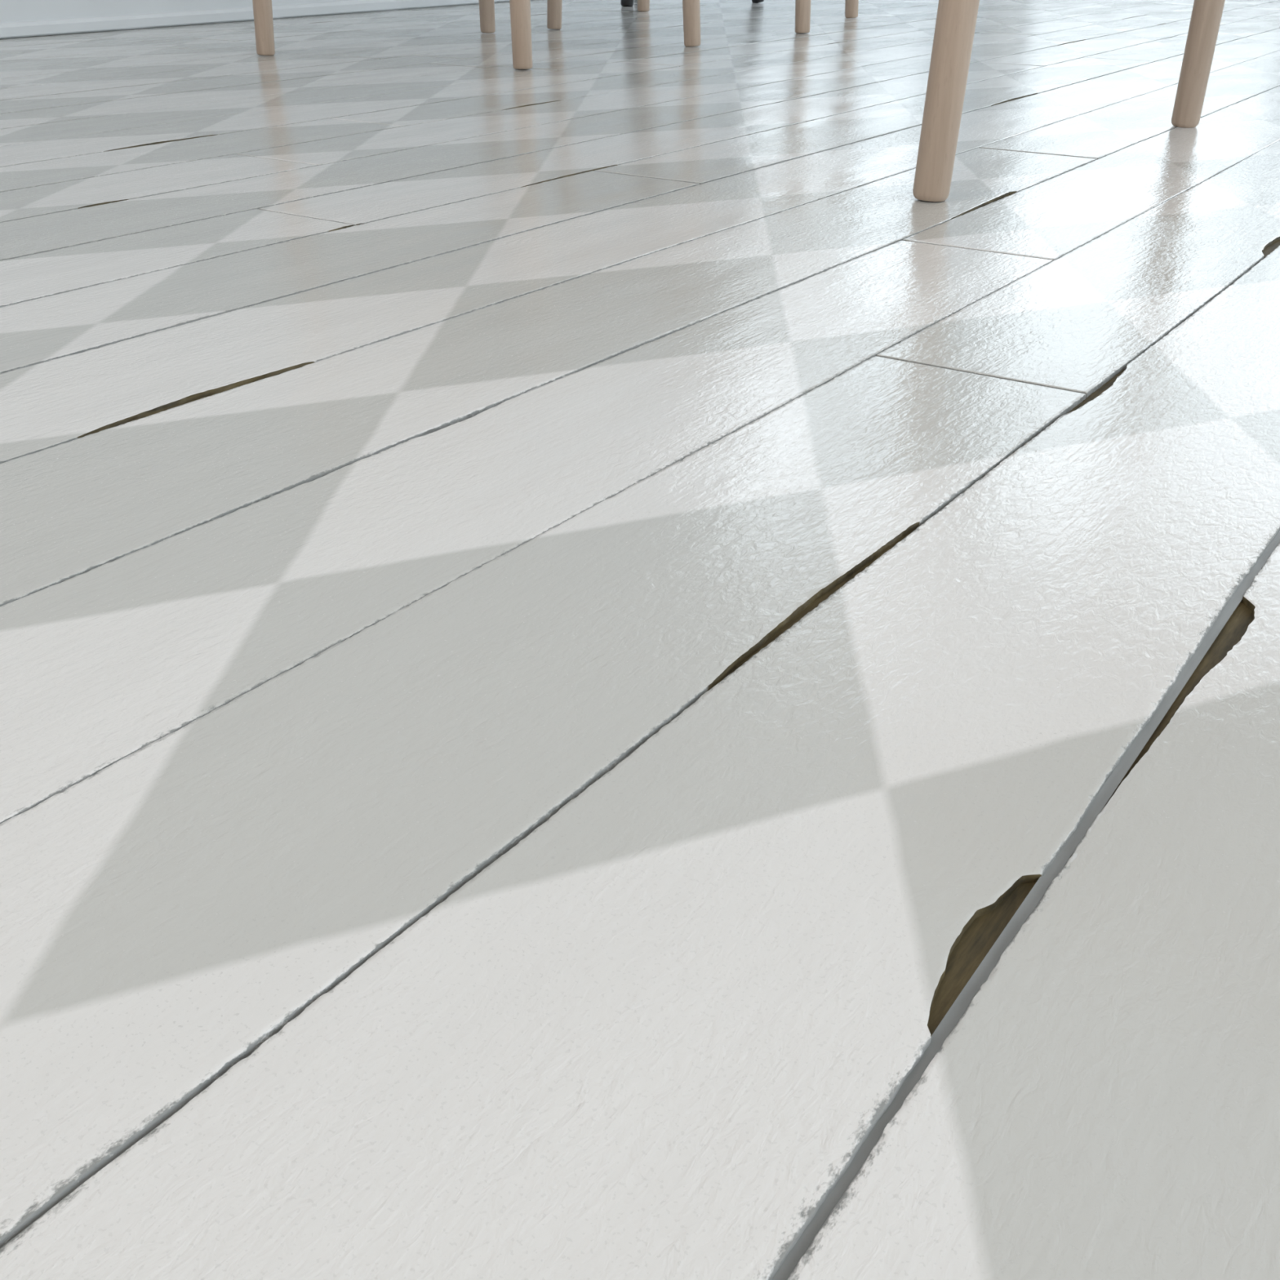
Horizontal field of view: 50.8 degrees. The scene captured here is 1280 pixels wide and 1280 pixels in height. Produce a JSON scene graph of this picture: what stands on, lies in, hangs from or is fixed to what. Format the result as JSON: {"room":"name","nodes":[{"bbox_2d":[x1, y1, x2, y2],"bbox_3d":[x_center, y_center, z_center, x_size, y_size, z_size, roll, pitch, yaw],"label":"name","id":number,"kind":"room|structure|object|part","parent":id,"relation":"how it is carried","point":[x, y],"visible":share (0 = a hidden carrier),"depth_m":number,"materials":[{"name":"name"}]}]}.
{"room":"dining room","nodes":[
{"label":"dining room","id":0,"kind":"room"},
{"bbox_2d":[0,0,1279,1279],"bbox_3d":[1.360,-0.756,1.839,5.076,0.012,7.999,18,33,30],"label":"floor","id":1,"kind":"structure","parent":0,"point":[562,386],"depth_m":0.43,"materials":[{"name":"white wood"}]},
{"bbox_2d":[252,0,700,69],"bbox_3d":[-0.287,-1.347,2.091,0.614,0.791,0.594,18,33,30],"label":"dining chair","id":2,"kind":"object","parent":1,"relation":"on","point":[520,10],"visible":1,"depth_m":2.14,"materials":[{"name":"brown wood"}]},
{"bbox_3d":[-0.587,-1.130,2.068,0.055,0.431,0.038,-8,29,-14],"label":"leg","id":3,"kind":"part","parent":2,"relation":"part of","materials":[{"name":"brown wood"}]},
{"bbox_3d":[-0.289,-1.347,2.470,0.038,0.431,0.055,-2,28,-4],"label":"leg","id":4,"kind":"part","parent":2,"relation":"part of","materials":[{"name":"brown wood"}]},
{"bbox_3d":[-0.174,-1.031,1.883,0.038,0.431,0.055,-8,29,-14],"label":"leg","id":5,"kind":"part","parent":2,"relation":"part of","materials":[{"name":"brown wood"}]},
{"bbox_3d":[0.077,-1.206,2.209,0.055,0.431,0.038,-2,28,-4],"label":"leg","id":6,"kind":"part","parent":2,"relation":"part of","materials":[{"name":"brown wood"}]},
{"bbox_2d":[620,0,764,6],"bbox_3d":[0.089,-1.865,3.346,0.450,0.517,0.454,18,33,30],"label":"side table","id":7,"kind":"object","parent":1,"relation":"on","point":[624,2],"visible":0.99,"depth_m":3.30,"materials":[{"name":"black metal"}]},
{"bbox_3d":[-0.006,-1.795,3.229,0.032,0.504,0.122,18,33,30],"label":"leg","id":8,"kind":"part","parent":7,"relation":"part of","materials":[{"name":"black metal"}]},
{"bbox_3d":[0.257,-1.854,3.339,0.122,0.504,0.032,3,28,5],"label":"leg","id":9,"kind":"part","parent":7,"relation":"part of","materials":[{"name":"black metal"}]},
{"bbox_2d":[546,0,858,33],"bbox_3d":[0.168,-1.662,2.676,0.529,0.791,0.678,9,29,15],"label":"dining chair","id":10,"kind":"object","parent":1,"relation":"on","point":[802,7],"visible":1,"depth_m":2.63,"materials":[{"name":"brown wood"}]},
{"bbox_3d":[-0.156,-1.395,2.561,0.042,0.431,0.054,18,33,30],"label":"leg","id":11,"kind":"part","parent":10,"relation":"part of","materials":[{"name":"brown wood"}]},
{"bbox_3d":[0.014,-1.650,3.034,0.038,0.431,0.055,-8,29,-14],"label":"leg","id":12,"kind":"part","parent":10,"relation":"part of","materials":[{"name":"brown wood"}]},
{"bbox_3d":[0.302,-1.350,2.476,0.038,0.431,0.055,-14,31,-24],"label":"leg","id":13,"kind":"part","parent":10,"relation":"part of","materials":[{"name":"brown wood"}]},
{"bbox_3d":[0.449,-1.548,2.844,0.055,0.431,0.038,-14,31,-24],"label":"leg","id":14,"kind":"part","parent":10,"relation":"part of","materials":[{"name":"brown wood"}]},
{"bbox_2d":[912,0,1225,201],"bbox_3d":[0.603,-0.680,0.958,0.528,0.690,0.593,22,35,34],"label":"dining chair","id":15,"kind":"object","parent":1,"relation":"on","point":[956,20],"visible":1,"depth_m":1.04,"materials":[{"name":"brown wood"}]},
{"bbox_3d":[0.249,-0.634,0.923,0.066,0.641,0.038,-2,28,-4],"label":"leg","id":16,"kind":"part","parent":15,"relation":"part of","materials":[{"name":"brown wood"}]},
{"bbox_3d":[0.582,-0.822,1.274,0.038,0.641,0.066,-2,28,-4],"label":"leg","id":17,"kind":"part","parent":15,"relation":"part of","materials":[{"name":"brown wood"}]},
{"bbox_2d":[146,194,1279,1035],"bbox_3d":[1.368,-0.756,1.833,5.200,0.001,8.000,18,33,30],"label":"chips","id":18,"kind":"structure","parent":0,"point":[980,937],"depth_m":0.32,"materials":[{"name":"brown wood"}]},
{"bbox_2d":[454,264,1279,1279],"bbox_3d":[1.360,-0.758,1.838,4.856,0.005,8.000,18,33,30],"label":"floor gap","id":19,"kind":"structure","parent":0,"point":[982,973],"depth_m":0.30,"materials":[{"name":"grey paint"}]},
{"bbox_3d":[-0.763,-2.716,2.421,0.150,2.910,8.150,18,33,30],"label":"wall","id":20,"kind":"structure","parent":0,"visible":0},
{"bbox_2d":[0,0,509,39],"bbox_3d":[-0.690,-1.464,3.038,0.026,0.100,7.850,18,33,30],"label":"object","id":21,"kind":"structure","parent":20,"relation":"attached to","point":[18,18],"depth_m":2.68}
]}

